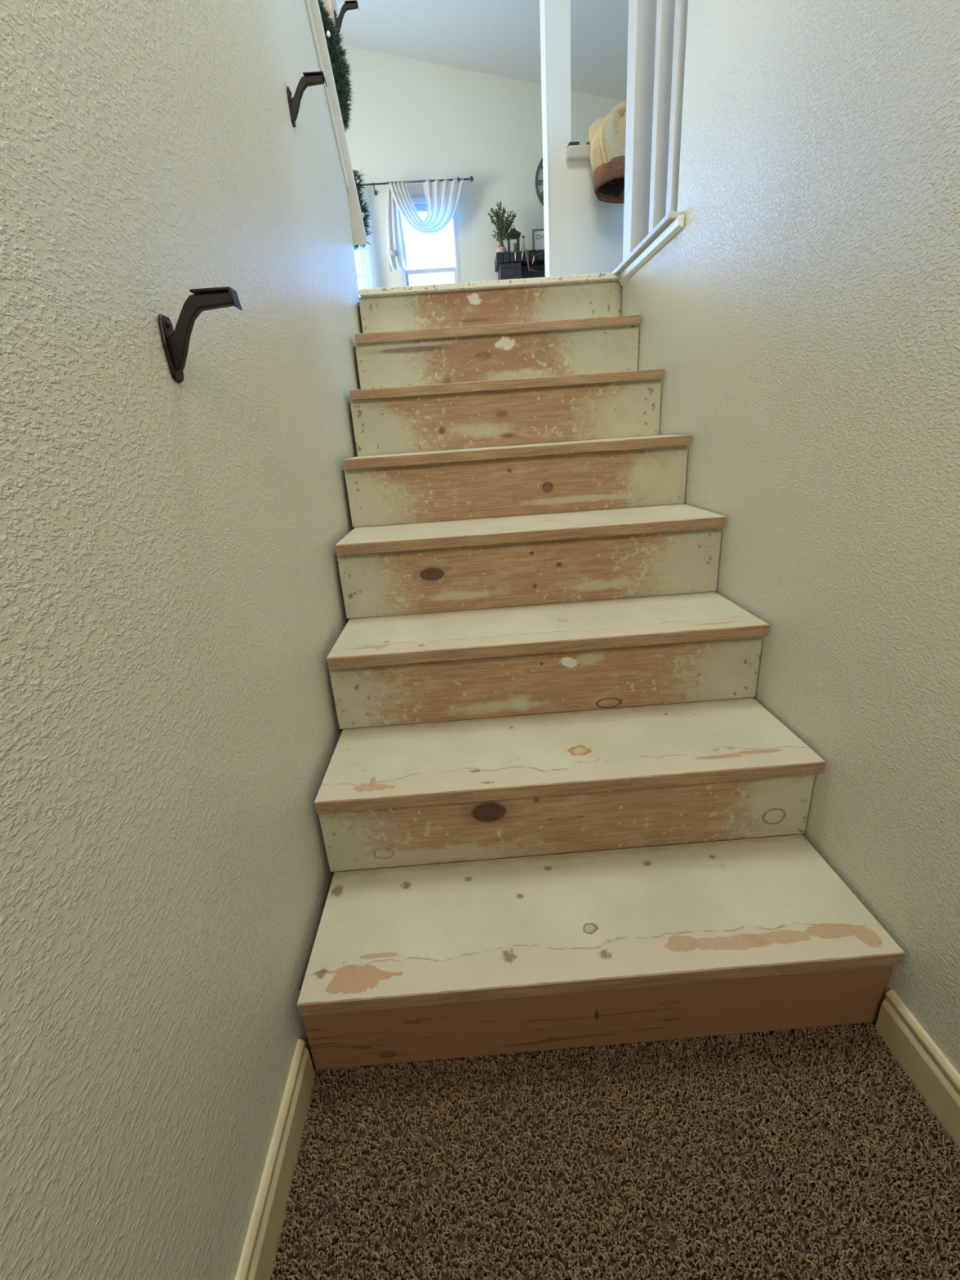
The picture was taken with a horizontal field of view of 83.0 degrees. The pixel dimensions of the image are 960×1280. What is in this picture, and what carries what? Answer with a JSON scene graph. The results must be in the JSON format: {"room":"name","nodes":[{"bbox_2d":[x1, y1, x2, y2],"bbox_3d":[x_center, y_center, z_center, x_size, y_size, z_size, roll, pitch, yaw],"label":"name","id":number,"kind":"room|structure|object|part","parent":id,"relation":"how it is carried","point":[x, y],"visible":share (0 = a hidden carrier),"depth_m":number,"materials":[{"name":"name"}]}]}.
{"room":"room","nodes":[
{"label":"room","id":0,"kind":"room"},
{"bbox_2d":[0,0,361,1279],"bbox_3d":[-0.513,-1.591,0.021,0.120,5.239,4.400,-4,21,-1],"label":"wall","id":1,"kind":"structure","parent":0,"point":[172,615],"depth_m":0.58,"materials":[{"name":"beige paint"}]},
{"bbox_2d":[157,286,242,383],"bbox_3d":[-0.323,-0.357,0.640,0.091,0.094,0.032,-4,21,-1],"label":"bracket","id":2,"kind":"object","parent":1,"relation":"attached to","point":[175,343],"visible":1,"depth_m":0.63,"materials":[{"name":"brown metal"}]},
{"bbox_3d":[-0.365,-0.344,0.643,0.005,0.072,0.032,-4,21,-1],"label":"wall plate","id":3,"kind":"part","parent":2,"relation":"part of","materials":[{"name":"brown metal"}]},
{"bbox_3d":[-0.325,-0.360,0.639,0.083,0.080,0.012,-4,21,-1],"label":"arm","id":4,"kind":"part","parent":2,"relation":"part of","materials":[{"name":"brown metal"}]},
{"bbox_2d":[234,1039,315,1279],"bbox_3d":[-0.243,1.083,-0.135,0.013,0.101,2.214,-4,21,-1],"label":"baseboard","id":5,"kind":"structure","parent":1,"relation":"attached to","point":[260,1249],"depth_m":0.75,"materials":[{"name":"beige paint"}]},
{"bbox_2d":[286,71,327,127],"bbox_3d":[-0.400,-1.262,1.270,0.091,0.094,0.032,-4,21,-1],"label":"bracket","id":6,"kind":"object","parent":1,"relation":"attached to","point":[309,78],"visible":1,"depth_m":1.26,"materials":[{"name":"brown metal"}]},
{"bbox_3d":[-0.443,-1.249,1.274,0.005,0.072,0.032,-4,21,-1],"label":"wall plate","id":7,"kind":"part","parent":6,"relation":"part of","materials":[{"name":"brown metal"}]},
{"bbox_3d":[-0.402,-1.266,1.269,0.083,0.080,0.012,-4,21,-1],"label":"arm","id":8,"kind":"part","parent":6,"relation":"part of","materials":[{"name":"brown metal"}]},
{"bbox_2d":[305,0,367,244],"bbox_3d":[-0.572,-2.441,-0.391,0.180,3.411,4.230,-4,21,-1],"label":"trim","id":9,"kind":"structure","parent":1,"relation":"attached to","point":[357,228],"depth_m":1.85,"materials":[{"name":"white paint"}]},
{"bbox_2d":[317,0,356,132],"bbox_3d":[-0.531,-2.078,1.962,0.145,0.421,0.124,14,27,39],"label":"garland","id":10,"kind":"object","parent":1,"relation":"hanging from","point":[337,53],"visible":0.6,"depth_m":1.94,"materials":[{"name":"green plant"}]},
{"bbox_3d":[-0.529,-2.117,1.896,0.014,0.017,0.013,-4,21,-1],"label":"light bulb","id":11,"kind":"part","parent":10,"relation":"part of","materials":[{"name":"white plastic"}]},
{"bbox_2d":[333,0,359,35],"bbox_3d":[-0.488,-2.290,2.004,0.091,0.094,0.032,-4,21,-1],"label":"bracket","id":12,"kind":"object","parent":1,"relation":"attached to","point":[353,4],"visible":0.9,"depth_m":1.99,"materials":[{"name":"brown metal"}]},
{"bbox_3d":[-0.530,-2.277,2.007,0.005,0.072,0.032,-4,21,-1],"label":"wall plate","id":13,"kind":"part","parent":12,"relation":"part of","materials":[{"name":"brown metal"}]},
{"bbox_2d":[341,44,623,288],"bbox_3d":[-0.282,-5.115,6.052,7.200,4.700,0.140,-4,21,-1],"label":"wall","id":14,"kind":"structure","parent":0,"point":[411,119],"depth_m":5.87,"materials":[{"name":"paint"}]},
{"bbox_2d":[356,197,375,288],"bbox_3d":[-1.600,-4.226,6.282,0.805,1.410,0.150,-4,21,-1],"label":"window","id":15,"kind":"structure","parent":14,"relation":"in","point":[358,275],"depth_m":6.23,"materials":[{"name":"white plastic"}]},
{"bbox_2d":[362,182,386,195],"bbox_3d":[-1.550,-4.898,5.925,1.077,0.062,0.148,-4,21,-1],"label":"curtain rod","id":16,"kind":"object","parent":14,"relation":"attached to","point":[384,183],"visible":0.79,"depth_m":5.86,"materials":[{"name":"grey metal"}]},
{"bbox_2d":[356,212,372,288],"bbox_3d":[-1.328,-4.407,6.081,0.132,1.102,0.031,-4,21,-1],"label":"window curtain","id":17,"kind":"object","parent":16,"relation":"hanging from","point":[363,258],"visible":0.26,"depth_m":6.15,"materials":[{"name":"white fabric"}]},
{"bbox_2d":[386,176,473,184],"bbox_3d":[-0.544,-4.975,5.931,0.944,0.064,0.163,-4,21,-1],"label":"curtain rod","id":18,"kind":"object","parent":14,"relation":"attached to","point":[470,179],"visible":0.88,"depth_m":5.87,"materials":[{"name":"grey metal"}]},
{"bbox_2d":[386,178,463,271],"bbox_3d":[-0.610,-4.600,6.024,0.915,0.807,0.090,-4,21,-1],"label":"curtain","id":19,"kind":"object","parent":18,"relation":"hanging from","point":[442,197],"visible":1,"depth_m":5.97,"materials":[{"name":"white fabric"}]},
{"bbox_2d":[400,194,461,286],"bbox_3d":[-0.571,-4.303,6.296,0.740,1.410,0.150,-4,21,-1],"label":"window","id":20,"kind":"structure","parent":14,"relation":"in","point":[456,270],"depth_m":6.29,"materials":[{"name":"white plastic"}]},
{"bbox_2d":[410,197,426,212],"bbox_3d":[-0.608,-4.844,6.039,0.560,0.125,0.030,-4,21,-1],"label":"window blind","id":21,"kind":"object","parent":20,"relation":"attached to","point":[420,203],"visible":0.19,"depth_m":6.03,"materials":[{"name":"white plastic"}]},
{"bbox_3d":[-0.610,-4.881,6.025,0.560,0.045,0.030,-4,21,-1],"label":"head rail","id":22,"kind":"part","parent":21,"relation":"part of","materials":[{"name":"white plastic"}]},
{"bbox_3d":[-0.572,-4.324,6.304,0.590,1.284,0.040,-4,21,-1],"label":"sash","id":23,"kind":"part","parent":20,"relation":"part of","materials":[{"name":"white plastic"}]},
{"bbox_2d":[535,157,543,205],"bbox_3d":[0.924,-5.088,6.012,0.624,0.624,0.030,-4,21,-1],"label":"wall clock","id":24,"kind":"object","parent":14,"relation":"attached to","point":[540,199],"visible":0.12,"depth_m":6.01,"materials":[{"name":"grey metal"}]},
{"bbox_2d":[336,0,628,101],"bbox_3d":[-0.167,-4.451,1.433,7.200,1.540,9.260,-4,21,-1],"label":"ceiling","id":25,"kind":"structure","parent":0,"point":[497,37],"depth_m":5.17,"materials":[{"name":"paint"}]},
{"bbox_2d":[546,0,627,285],"bbox_3d":[1.857,-3.278,2.652,3.105,3.015,0.120,-4,21,-1],"label":"wall partition","id":26,"kind":"structure","parent":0,"point":[587,232],"depth_m":2.88,"materials":[{"name":"paint"}]},
{"bbox_2d":[539,0,551,276],"bbox_3d":[0.303,-3.161,2.631,0.008,3.015,0.150,-4,21,-1],"label":"trim","id":27,"kind":"structure","parent":26,"relation":"attached to","point":[542,2],"depth_m":2.81,"materials":[{"name":"white paint"}]},
{"bbox_2d":[565,144,590,161],"bbox_3d":[1.260,-2.586,2.869,1.635,0.042,0.213,-4,21,-1],"label":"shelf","id":28,"kind":"structure","parent":26,"relation":"attached to","point":[582,152],"depth_m":2.78,"materials":[{"name":"white paint"}]},
{"bbox_2d":[567,141,579,147],"bbox_3d":[0.479,-2.532,2.783,0.054,0.018,0.050,-4,21,-1],"label":"box","id":29,"kind":"object","parent":28,"relation":"on","point":[577,143],"visible":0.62,"depth_m":2.76,"materials":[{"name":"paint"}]},
{"bbox_2d":[588,101,626,203],"bbox_3d":[0.730,-2.437,2.711,0.373,0.370,0.187,-4,21,-1],"label":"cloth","id":30,"kind":"object","parent":26,"relation":"hanging from","point":[606,135],"visible":0.48,"depth_m":2.67,"materials":[{"name":"beige fabric"}]},
{"bbox_2d":[271,1022,959,1279],"bbox_3d":[0.218,0.815,0.819,1.240,0.128,4.150,-4,21,-1],"label":"floor","id":31,"kind":"structure","parent":0,"point":[433,1174],"depth_m":0.78,"materials":[{"name":"brown carpet"}]},
{"bbox_2d":[297,272,905,1070],"bbox_3d":[0.115,-0.296,1.573,0.973,1.605,1.948,-4,21,-1],"label":"staircase","id":32,"kind":"structure","parent":31,"relation":"on","point":[556,806],"depth_m":1.15,"materials":[{"name":"worn light brown wood"},{"name":"chipped cream paint"}]},
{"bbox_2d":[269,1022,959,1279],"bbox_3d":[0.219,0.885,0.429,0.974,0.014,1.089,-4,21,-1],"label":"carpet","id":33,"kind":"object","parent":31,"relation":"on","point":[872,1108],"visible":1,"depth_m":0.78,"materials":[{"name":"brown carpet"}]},
{"bbox_2d":[620,0,959,1074],"bbox_3d":[0.612,-1.310,-0.024,0.120,4.600,4.030,-4,21,-1],"label":"wall","id":34,"kind":"structure","parent":0,"point":[814,372],"depth_m":0.92,"materials":[{"name":"beige paint"}]},
{"bbox_2d":[875,989,959,1150],"bbox_3d":[0.721,1.010,-0.122,0.013,0.101,2.212,-4,21,-1],"label":"baseboard","id":35,"kind":"structure","parent":34,"relation":"attached to","point":[938,1082],"depth_m":0.83,"materials":[{"name":"beige paint"}]},
{"bbox_3d":[0.044,-1.432,2.561,7.000,0.130,9.000,-4,21,-1],"label":"floor","id":36,"kind":"structure","parent":0,"visible":0},
{"bbox_2d":[352,169,373,258],"bbox_3d":[-0.603,-1.731,2.374,0.310,0.591,0.113,-14,23,-25],"label":"garland","id":37,"kind":"object","parent":36,"relation":"on","point":[359,184],"visible":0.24,"depth_m":2.36,"materials":[{"name":"green plant"}]},
{"bbox_2d":[494,249,545,279],"bbox_3d":[1.000,-3.734,6.359,1.568,1.358,0.345,-4,21,-1],"label":"fireplace","id":38,"kind":"object","parent":36,"relation":"on","point":[506,266],"visible":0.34,"depth_m":6.03,"materials":[{"name":"black paint"}]},
{"bbox_2d":[496,246,506,252],"bbox_3d":[0.242,-4.344,6.075,0.120,0.080,0.118,-4,21,-1],"label":"pot","id":39,"kind":"object","parent":38,"relation":"on","point":[500,249],"depth_m":6.03,"materials":[{"name":"beige ceramic"}]},
{"bbox_2d":[487,200,516,252],"bbox_3d":[0.251,-4.540,5.991,0.316,0.503,0.166,-4,21,-1],"label":"evergreen","id":40,"kind":"object","parent":38,"relation":"on","point":[503,228],"visible":0.97,"depth_m":5.97,"materials":[{"name":"green plant"}]},
{"bbox_2d":[505,225,520,253],"bbox_3d":[0.371,-4.438,6.024,0.156,0.275,0.156,-4,21,-1],"label":"lantern","id":41,"kind":"object","parent":38,"relation":"on","point":[513,233],"visible":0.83,"depth_m":5.98,"materials":[{"name":"grey metal"}]},
{"bbox_2d":[513,243,517,251],"bbox_3d":[0.396,-4.366,6.052,0.044,0.092,0.044,-4,21,-1],"label":"candle","id":42,"kind":"object","parent":41,"relation":"on","point":[515,245],"depth_m":6.03,"materials":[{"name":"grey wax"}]},
{"bbox_2d":[520,235,526,251],"bbox_3d":[0.487,-4.413,6.059,0.087,0.188,0.088,-4,21,-1],"label":"tree","id":43,"kind":"object","parent":38,"relation":"on","point":[523,248],"visible":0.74,"depth_m":6.05,"materials":[{"name":"grey metal"}]},
{"bbox_2d":[515,250,543,263],"bbox_3d":[0.540,-4.204,5.967,0.420,0.136,0.014,-4,21,-1],"label":"string","id":44,"kind":"object","parent":38,"relation":"hanging from","point":[519,251],"visible":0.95,"depth_m":5.96,"materials":[{"name":"beige"}]},
{"bbox_2d":[524,249,539,276],"bbox_3d":[0.577,-4.154,5.984,0.159,0.242,0.044,-4,21,-1],"label":"ribbon","id":45,"kind":"object","parent":38,"relation":"hanging from","point":[526,252],"visible":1,"depth_m":5.96,"materials":[{"name":"red"}]},
{"bbox_2d":[532,228,544,251],"bbox_3d":[0.738,-4.479,6.107,0.290,0.245,0.025,-4,21,-1],"label":"framed sign","id":46,"kind":"object","parent":38,"relation":"on","point":[538,234],"visible":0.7,"depth_m":6.09,"materials":[{"name":"white paper"}]},
{"bbox_2d":[612,0,688,284],"bbox_3d":[0.489,-2.604,1.225,0.175,2.969,0.635,-4,21,-1],"label":"stair railing","id":47,"kind":"object","parent":36,"relation":"on","point":[656,28],"visible":0.64,"depth_m":1.66,"materials":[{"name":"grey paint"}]},
{"bbox_3d":[0.486,-2.704,1.424,0.120,2.922,0.096,-4,21,-1],"label":"post","id":48,"kind":"part","parent":47,"relation":"part of","materials":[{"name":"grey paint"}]},
{"bbox_3d":[0.583,-1.257,1.747,0.175,0.016,0.610,-4,21,-1],"label":"sill","id":49,"kind":"part","parent":47,"relation":"part of","materials":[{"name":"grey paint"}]}
]}

